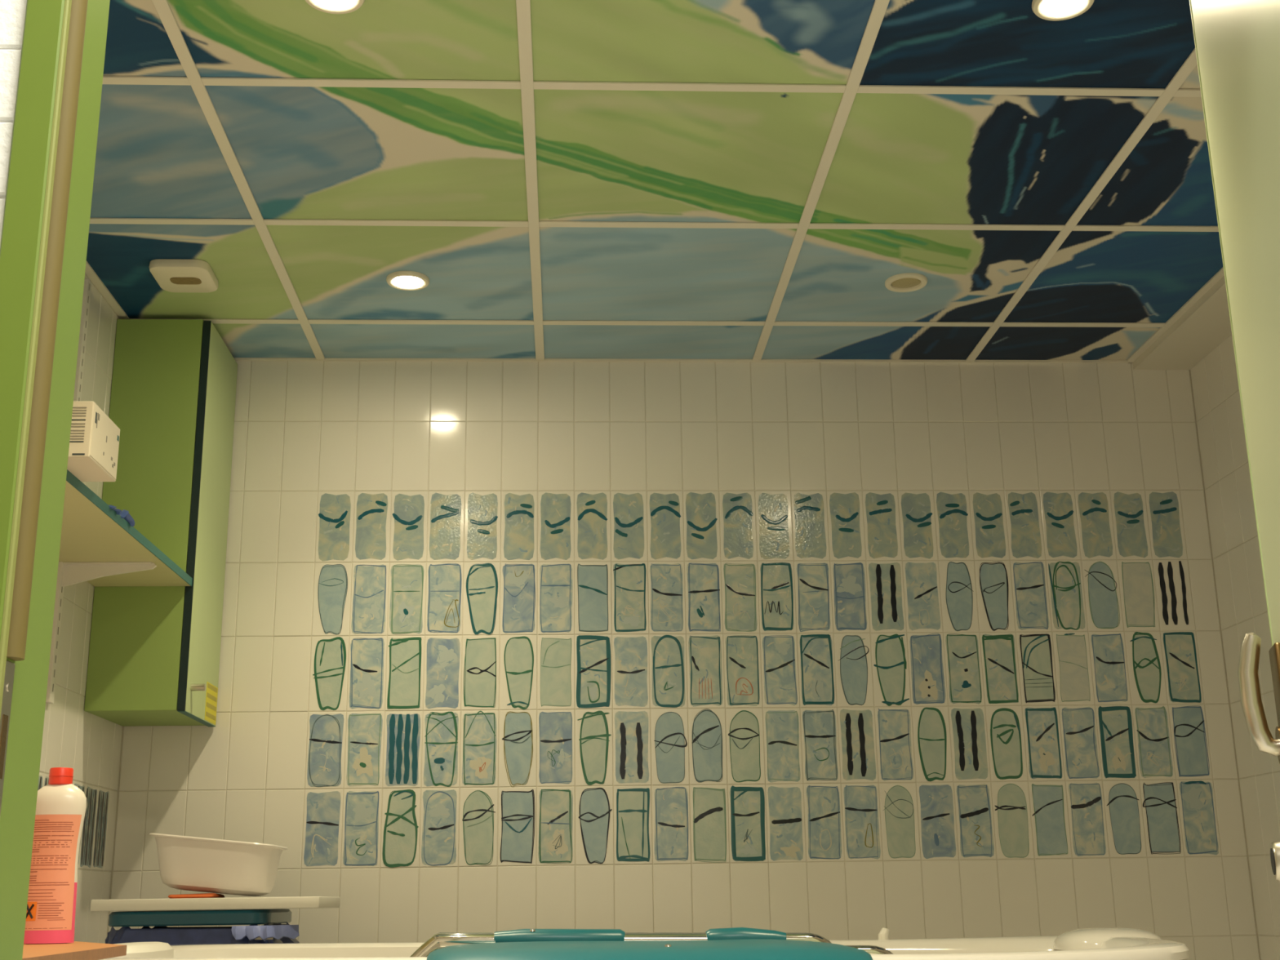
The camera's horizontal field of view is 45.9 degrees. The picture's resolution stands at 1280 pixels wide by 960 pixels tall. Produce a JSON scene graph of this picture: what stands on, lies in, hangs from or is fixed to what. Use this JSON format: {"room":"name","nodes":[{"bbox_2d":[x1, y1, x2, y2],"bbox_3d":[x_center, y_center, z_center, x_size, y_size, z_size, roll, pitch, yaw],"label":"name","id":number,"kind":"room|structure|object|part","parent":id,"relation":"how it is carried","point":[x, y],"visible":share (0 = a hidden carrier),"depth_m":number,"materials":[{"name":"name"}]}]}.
{"room":"bathroom","nodes":[
{"label":"bathroom","id":0,"kind":"room"},
{"bbox_2d":[0,0,26,244],"bbox_3d":[-0.036,-0.229,1.203,5.400,2.700,0.099,0,-16,-3],"label":"wall","id":1,"kind":"structure","parent":0,"point":[12,12],"depth_m":1.15,"materials":[{"name":"white paint"}]},
{"bbox_2d":[0,0,110,959],"bbox_3d":[0.086,0.010,1.137,1.113,2.200,0.106,0,-16,-3],"label":"trim","id":2,"kind":"structure","parent":1,"relation":"attached to","point":[44,239],"depth_m":1.11,"materials":[{"name":"green wood"}]},
{"bbox_3d":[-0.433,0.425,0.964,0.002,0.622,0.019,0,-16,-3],"label":"strike plate","id":3,"kind":"part","parent":2,"relation":"part of","materials":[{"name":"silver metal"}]},
{"bbox_2d":[1189,0,1279,881],"bbox_3d":[0.705,0.160,1.557,0.095,2.100,0.820,-5,-16,15],"label":"door","id":4,"kind":"structure","parent":1,"relation":"in","point":[1237,42],"depth_m":1.88,"materials":[{"name":"beige paint"}]},
{"bbox_3d":[0.780,0.269,1.897,0.050,0.154,0.030,0,-16,-3],"label":"lever handle","id":5,"kind":"part","parent":4,"relation":"part of","materials":[{"name":"silver metal"}]},
{"bbox_2d":[37,273,122,943],"bbox_3d":[-1.326,0.318,2.531,0.102,2.399,2.873,0,-16,-3],"label":"wall","id":6,"kind":"structure","parent":0,"point":[88,744],"depth_m":3.65,"materials":[{"name":"beige tile"}]},
{"bbox_2d":[45,278,156,703],"bbox_3d":[-1.215,0.009,3.490,0.219,1.009,0.029,0,-16,-3],"label":"shelf bracket","id":7,"kind":"object","parent":6,"relation":"attached to","point":[68,573],"visible":0.66,"depth_m":3.43,"materials":[{"name":"white metal"}]},
{"bbox_2d":[58,469,192,586],"bbox_3d":[-1.182,0.060,3.016,0.236,0.020,1.414,0,-16,-3],"label":"wall shelf","id":8,"kind":"object","parent":6,"relation":"attached to","point":[92,531],"visible":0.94,"depth_m":3.27,"materials":[{"name":"beige wood"}]},
{"bbox_2d":[66,400,119,481],"bbox_3d":[-1.052,-0.070,2.791,0.127,0.106,0.168,0,-16,-3],"label":"carton","id":9,"kind":"object","parent":8,"relation":"on","point":[94,442],"visible":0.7,"depth_m":2.75,"materials":[{"name":"beige cardboard"}]},
{"bbox_2d":[69,407,99,454],"bbox_3d":[-1.022,-0.084,2.727,0.074,0.090,0.035,0,-16,-3],"label":"print","id":10,"kind":"object","parent":9,"relation":"attached to","point":[85,424],"depth_m":2.72},
{"bbox_2d":[107,504,121,515],"bbox_3d":[-1.079,0.059,3.056,0.047,0.011,0.050,0,-16,-3],"label":"plastic wrapper","id":11,"kind":"object","parent":8,"relation":"on","point":[118,511],"visible":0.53,"depth_m":3.07,"materials":[{"name":"blue plastic"}]},
{"bbox_2d":[120,509,134,526],"bbox_3d":[-1.083,0.076,3.145,0.047,0.027,0.070,0,-16,-3],"label":"plastic wrapper","id":12,"kind":"object","parent":8,"relation":"on","point":[125,514],"visible":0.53,"depth_m":3.16,"materials":[{"name":"blue plastic"}]},
{"bbox_2d":[84,0,1224,363],"bbox_3d":[0.175,-0.767,2.959,3.145,0.122,2.970,0,-16,-3],"label":"ceiling","id":13,"kind":"structure","parent":0,"point":[567,180],"depth_m":3.19,"materials":[{"name":"multicoloured"}]},
{"bbox_2d":[148,258,218,293],"bbox_3d":[-1.097,-0.488,3.633,0.140,0.026,0.156,0,-16,-3],"label":"ceiling sensor","id":14,"kind":"object","parent":13,"relation":"attached to","point":[171,275],"visible":1,"depth_m":3.60,"materials":[{"name":"beige plastic"}]},
{"bbox_2d":[169,277,201,284],"bbox_3d":[-1.090,-0.478,3.624,0.072,0.002,0.040,0,-16,-3],"label":"grille","id":15,"kind":"object","parent":14,"relation":"attached to","point":[173,281],"depth_m":3.62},
{"bbox_2d":[305,0,364,13],"bbox_3d":[-0.514,-0.814,2.533,0.105,0.010,0.105,0,-16,-3],"label":"recessed light","id":16,"kind":"object","parent":13,"relation":"in","point":[332,6],"visible":1,"depth_m":2.56,"materials":[{"name":"beige plastic"}]},
{"bbox_3d":[-0.514,-0.812,2.533,0.072,0.005,0.072,1,-16,-8],"label":"bulb","id":17,"kind":"part","parent":16,"relation":"part of","materials":[{"name":"white glass"}]},
{"bbox_2d":[386,271,429,290],"bbox_3d":[-0.568,-0.487,3.697,0.105,0.010,0.105,0,-16,-3],"label":"recessed light","id":18,"kind":"object","parent":13,"relation":"in","point":[401,280],"visible":1,"depth_m":3.69,"materials":[{"name":"beige plastic"}]},
{"bbox_3d":[-0.568,-0.486,3.697,0.072,0.005,0.072,-2,-16,3],"label":"bulb","id":19,"kind":"part","parent":18,"relation":"part of","materials":[{"name":"white glass"}]},
{"bbox_2d":[884,272,927,292],"bbox_3d":[0.661,-0.490,3.753,0.105,0.010,0.105,0,-16,-3],"label":"recessed light","id":20,"kind":"object","parent":13,"relation":"in","point":[906,282],"visible":1,"depth_m":3.74,"materials":[{"name":"beige plastic"}]},
{"bbox_3d":[0.661,-0.488,3.752,0.072,0.005,0.072,1,-16,-8],"label":"lamp glass","id":21,"kind":"part","parent":20,"relation":"part of","materials":[{"name":"beige glass"}]},
{"bbox_2d":[1031,0,1094,21],"bbox_3d":[0.725,-0.818,2.585,0.105,0.010,0.105,0,-16,-3],"label":"recessed light","id":22,"kind":"object","parent":13,"relation":"in","point":[1048,10],"visible":1,"depth_m":2.60,"materials":[{"name":"beige plastic"}]},
{"bbox_3d":[0.725,-0.817,2.584,0.072,0.005,0.072,1,-16,-8],"label":"bulb","id":23,"kind":"part","parent":22,"relation":"part of","materials":[{"name":"white glass"}]},
{"bbox_2d":[106,360,1260,959],"bbox_3d":[0.124,0.717,4.032,3.145,2.399,0.102,0,-16,-3],"label":"wall","id":24,"kind":"structure","parent":0,"point":[830,651],"depth_m":4.05,"materials":[{"name":"beige tile"}]},
{"bbox_2d":[84,319,237,726],"bbox_3d":[-1.207,0.115,3.906,0.273,1.006,0.328,0,-16,-3],"label":"upper cabinet","id":25,"kind":"object","parent":24,"relation":"attached to","point":[154,651],"visible":0.99,"depth_m":3.79,"materials":[{"name":"green wood"}]},
{"bbox_3d":[-1.076,0.505,3.678,0.034,0.017,0.017,0,-16,-3],"label":"knob","id":26,"kind":"part","parent":25,"relation":"part of","materials":[{"name":"silver metal"}]},
{"bbox_3d":[-1.114,0.116,3.911,0.018,1.000,0.326,0,-16,-3],"label":"door","id":27,"kind":"part","parent":25,"relation":"part of","materials":[{"name":"green wood"}]},
{"bbox_2d":[1190,334,1279,959],"bbox_3d":[1.714,0.315,2.680,0.100,2.399,2.873,0,-16,-3],"label":"wall","id":28,"kind":"structure","parent":0,"point":[1235,548],"depth_m":4.02,"materials":[{"name":"beige tile"}]},
{"bbox_2d":[1132,266,1231,369],"bbox_3d":[1.566,-0.739,2.967,0.166,0.072,2.870,0,-16,-3],"label":"ceiling","id":29,"kind":"structure","parent":28,"relation":"attached to","point":[1206,324],"depth_m":4.08,"materials":[{"name":"beige paint"}]},
{"bbox_3d":[0.209,1.533,2.315,3.145,0.100,2.970,0,-16,-3],"label":"floor","id":30,"kind":"structure","parent":0,"visible":0},
{"bbox_2d":[22,941,126,959],"bbox_3d":[-0.957,0.996,1.926,0.574,0.757,1.201,0,-16,-3],"label":"countertop","id":31,"kind":"structure","parent":30,"relation":"on","point":[77,950],"depth_m":1.97,"materials":[{"name":"orange wood"}]},
{"bbox_2d":[23,767,86,944],"bbox_3d":[-0.910,0.582,2.346,0.085,0.265,0.053,0,-16,-3],"label":"bottle","id":32,"kind":"object","parent":31,"relation":"on","point":[61,805],"visible":0.91,"depth_m":2.33,"materials":[{"name":"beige plastic"}]},
{"bbox_2d":[105,908,299,945],"bbox_3d":[-0.980,1.374,3.397,0.430,0.782,0.368,0,-16,-3],"label":"folded towels","id":33,"kind":"object","parent":30,"relation":"on","point":[275,932],"visible":0.73,"depth_m":3.34,"materials":[{"name":"blue fabric"}]},
{"bbox_3d":[-1.013,1.015,3.503,0.359,0.032,0.347,0,-16,-3],"label":"lid","id":34,"kind":"part","parent":33,"relation":"part of","materials":[{"name":"blue plastic"}]},
{"bbox_2d":[90,896,340,911],"bbox_3d":[-0.971,0.982,3.499,0.501,0.025,0.320,0,-16,-3],"label":"board","id":35,"kind":"object","parent":33,"relation":"on","point":[293,902],"visible":1,"depth_m":3.35,"materials":[{"name":"white plastic"}]},
{"bbox_2d":[168,893,224,898],"bbox_3d":[-1.011,0.949,3.444,0.104,0.012,0.128,0,-16,-3],"label":"cloth","id":36,"kind":"object","parent":35,"relation":"on","point":[202,895],"visible":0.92,"depth_m":3.38,"materials":[{"name":"orange fabric"}]},
{"bbox_2d":[149,832,287,896],"bbox_3d":[-0.981,0.897,3.517,0.288,0.142,0.244,0,-16,-3],"label":"basin","id":37,"kind":"object","parent":35,"relation":"on","point":[212,865],"visible":1,"depth_m":3.42,"materials":[{"name":"white plastic"}]},
{"bbox_2d":[100,927,1189,959],"bbox_3d":[0.031,1.216,2.796,2.093,0.715,0.800,0,-16,-3],"label":"bathtub","id":38,"kind":"object","parent":30,"relation":"on","point":[1091,943],"visible":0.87,"depth_m":3.06,"materials":[{"name":"white ceramic"}]},
{"bbox_2d":[409,927,893,959],"bbox_3d":[0.027,1.009,2.538,0.894,0.490,0.406,0,-16,-3],"label":"lift","id":39,"kind":"object","parent":38,"relation":"in","point":[733,943],"visible":0.99,"depth_m":2.52,"materials":[{"name":"teal plastic"}]},
{"bbox_3d":[-0.030,0.864,2.767,0.804,0.076,0.028,0,-16,-3],"label":"rail","id":40,"kind":"part","parent":39,"relation":"part of","materials":[{"name":"silver metal"}]},
{"bbox_3d":[0.027,0.847,2.619,0.884,0.084,0.027,0,-16,-3],"label":"rail","id":41,"kind":"part","parent":39,"relation":"part of","materials":[{"name":"silver metal"}]},
{"bbox_3d":[0.529,0.985,3.271,0.028,0.029,0.024,11,-19,-35],"label":"waste knob","id":42,"kind":"part","parent":38,"relation":"part of","materials":[{"name":"white plastic"}]}
]}

